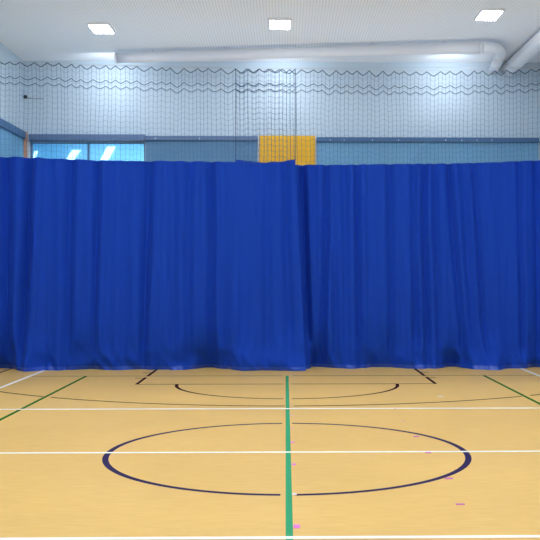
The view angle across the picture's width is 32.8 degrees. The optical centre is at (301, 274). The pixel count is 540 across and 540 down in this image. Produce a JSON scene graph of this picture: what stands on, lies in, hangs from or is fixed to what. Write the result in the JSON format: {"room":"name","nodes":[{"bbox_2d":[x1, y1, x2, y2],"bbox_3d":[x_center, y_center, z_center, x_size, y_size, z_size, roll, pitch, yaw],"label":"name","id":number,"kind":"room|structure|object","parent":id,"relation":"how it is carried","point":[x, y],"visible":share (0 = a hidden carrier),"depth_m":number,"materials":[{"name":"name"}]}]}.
{"room":"sports facility","nodes":[
{"label":"sports facility","id":0,"kind":"room"},
{"bbox_2d":[0,42,22,129],"bbox_3d":[-6.806,-1.795,8.883,0.200,7.100,28.400,0,0,-1],"label":"wall","id":1,"kind":"structure","parent":0,"point":[6,55],"depth_m":21.83,"materials":[{"name":"white paint"}]},
{"bbox_2d":[0,118,25,156],"bbox_3d":[-6.850,-1.691,19.974,0.100,3.729,5.580,0,0,-1],"label":"window blind","id":2,"kind":"object","parent":1,"relation":"attached to","point":[6,134],"visible":0.21,"depth_m":21.66,"materials":[{"name":"blue fabric"}]},
{"bbox_2d":[0,63,531,70],"bbox_3d":[-0.374,-3.882,17.116,12.950,0.128,0.006,0,0,-1],"label":"steel cable","id":3,"kind":"object","parent":1,"relation":"attached to","point":[0,63],"visible":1,"depth_m":17.11,"materials":[{"name":"grey metal"}]},
{"bbox_2d":[235,69,539,369],"bbox_3d":[2.403,-1.087,17.185,7.285,5.676,0.673,0,0,-1],"label":"curtain","id":4,"kind":"object","parent":3,"relation":"hanging from","point":[408,266],"visible":0.87,"depth_m":17.19,"materials":[{"name":"blue fabric"}]},
{"bbox_2d":[20,61,533,67],"bbox_3d":[-0.369,-3.867,16.866,12.950,0.136,0.006,0,0,-1],"label":"steel cable","id":5,"kind":"object","parent":1,"relation":"attached to","point":[20,61],"visible":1,"depth_m":16.92,"materials":[{"name":"grey metal"}]},
{"bbox_2d":[0,62,305,371],"bbox_3d":[-3.363,-1.084,17.024,6.863,5.671,0.761,0,0,-1],"label":"curtain","id":6,"kind":"object","parent":5,"relation":"hanging from","point":[105,264],"visible":1,"depth_m":16.85,"materials":[{"name":"blue fabric"}]},
{"bbox_2d":[0,367,539,539],"bbox_3d":[-0.858,1.854,10.487,14.550,0.202,31.400,0,0,-1],"label":"floor","id":7,"kind":"structure","parent":0,"point":[200,453],"depth_m":9.05,"materials":[{"name":"beige wood"}]},
{"bbox_2d":[0,0,539,62],"bbox_3d":[-0.232,-5.445,8.997,13.350,0.200,28.400,0,0,-1],"label":"ceiling","id":8,"kind":"structure","parent":0,"point":[33,30],"depth_m":19.80,"materials":[{"name":"white paint"}]},
{"bbox_2d":[87,23,115,33],"bbox_3d":[-4.319,-5.320,19.781,0.480,0.050,0.720,0,0,-1],"label":"ceiling light","id":9,"kind":"object","parent":8,"relation":"attached to","point":[96,28],"visible":1,"depth_m":19.70,"materials":[{"name":"white plastic"}]},
{"bbox_2d":[89,25,112,32],"bbox_3d":[-4.319,-5.315,19.781,0.416,0.040,0.656,0,0,-1],"label":"diffuser","id":10,"kind":"object","parent":9,"relation":"attached to","point":[94,28],"depth_m":19.70,"materials":[{"name":"white plastic"}]},
{"bbox_2d":[268,18,290,29],"bbox_3d":[-0.460,-5.320,19.424,0.480,0.050,0.720,0,0,-1],"label":"ceiling light","id":11,"kind":"object","parent":8,"relation":"attached to","point":[274,23],"visible":1,"depth_m":19.31,"materials":[{"name":"white plastic"}]},
{"bbox_2d":[270,21,289,28],"bbox_3d":[-0.460,-5.315,19.424,0.416,0.040,0.656,0,0,-1],"label":"diffuser","id":12,"kind":"object","parent":11,"relation":"attached to","point":[273,24],"depth_m":19.43,"materials":[{"name":"white plastic"}]},
{"bbox_2d":[114,41,505,74],"bbox_3d":[0.260,-5.185,21.787,9.398,0.320,2.331,0,0,-1],"label":"air duct","id":13,"kind":"object","parent":8,"relation":"hanging from","point":[481,47],"visible":0.98,"depth_m":21.20,"materials":[{"name":"white metal"}]},
{"bbox_2d":[474,8,504,20],"bbox_3d":[3.829,-5.320,18.748,0.480,0.050,0.720,0,0,-1],"label":"ceiling light","id":14,"kind":"object","parent":8,"relation":"attached to","point":[485,14],"visible":1,"depth_m":18.64,"materials":[{"name":"white plastic"}]},
{"bbox_2d":[476,11,502,19],"bbox_3d":[3.829,-5.315,18.748,0.416,0.040,0.656,0,0,-1],"label":"diffuser","id":15,"kind":"object","parent":14,"relation":"attached to","point":[481,15],"depth_m":18.71,"materials":[{"name":"white plastic"}]},
{"bbox_2d":[501,30,539,76],"bbox_3d":[5.422,-5.155,9.096,0.360,0.380,27.960,0,0,-1],"label":"air duct","id":16,"kind":"object","parent":8,"relation":"hanging from","point":[531,48],"visible":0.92,"depth_m":21.15,"materials":[{"name":"white metal"}]},
{"bbox_2d":[23,61,539,164],"bbox_3d":[-1.204,-1.795,24.583,14.350,7.100,3.200,0,0,-1],"label":"wall","id":17,"kind":"structure","parent":0,"point":[170,126],"depth_m":23.00,"materials":[{"name":"white paint"}]},
{"bbox_2d":[24,132,26,157],"bbox_3d":[-6.875,-0.907,22.854,0.079,5.324,0.060,0,0,-1],"label":"trim","id":18,"kind":"structure","parent":17,"relation":"attached to","point":[25,140],"depth_m":22.83,"materials":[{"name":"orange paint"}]},
{"bbox_2d":[27,132,29,157],"bbox_3d":[-6.812,-0.907,22.860,0.045,5.324,0.050,0,0,-1],"label":"trim","id":19,"kind":"structure","parent":17,"relation":"attached to","point":[28,141],"depth_m":22.84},
{"bbox_2d":[29,134,144,141],"bbox_3d":[-5.352,-3.409,22.860,2.877,0.187,0.100,0,0,-1],"label":"blind","id":20,"kind":"object","parent":17,"relation":"attached to","point":[60,137],"visible":1,"depth_m":22.82,"materials":[{"name":"blue fabric"}]},
{"bbox_2d":[30,143,144,160],"bbox_3d":[-5.351,-1.778,22.990,2.862,3.066,0.080,0,0,-1],"label":"window","id":21,"kind":"structure","parent":17,"relation":"in","point":[31,147],"depth_m":22.95,"materials":[{"name":"glass"}]},
{"bbox_2d":[145,136,256,161],"bbox_3d":[-2.506,-1.647,22.902,2.799,3.641,0.116,0,0,-1],"label":"window blind","id":22,"kind":"object","parent":17,"relation":"attached to","point":[174,153],"visible":0.12,"depth_m":22.90,"materials":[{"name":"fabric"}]},
{"bbox_2d":[258,135,315,164],"bbox_3d":[-0.365,-0.866,22.956,1.449,5.241,0.078,0,0,-1],"label":"panel","id":23,"kind":"object","parent":17,"relation":"attached to","point":[306,143],"visible":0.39,"depth_m":22.94,"materials":[{"name":"yellow wood"}]},
{"bbox_2d":[317,137,538,164],"bbox_3d":[3.164,-1.636,23.001,5.584,3.618,0.116,0,0,-1],"label":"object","id":24,"kind":"object","parent":17,"relation":"attached to","point":[363,151],"visible":0.17,"depth_m":22.99,"materials":[{"name":"blue fabric"}]}
]}

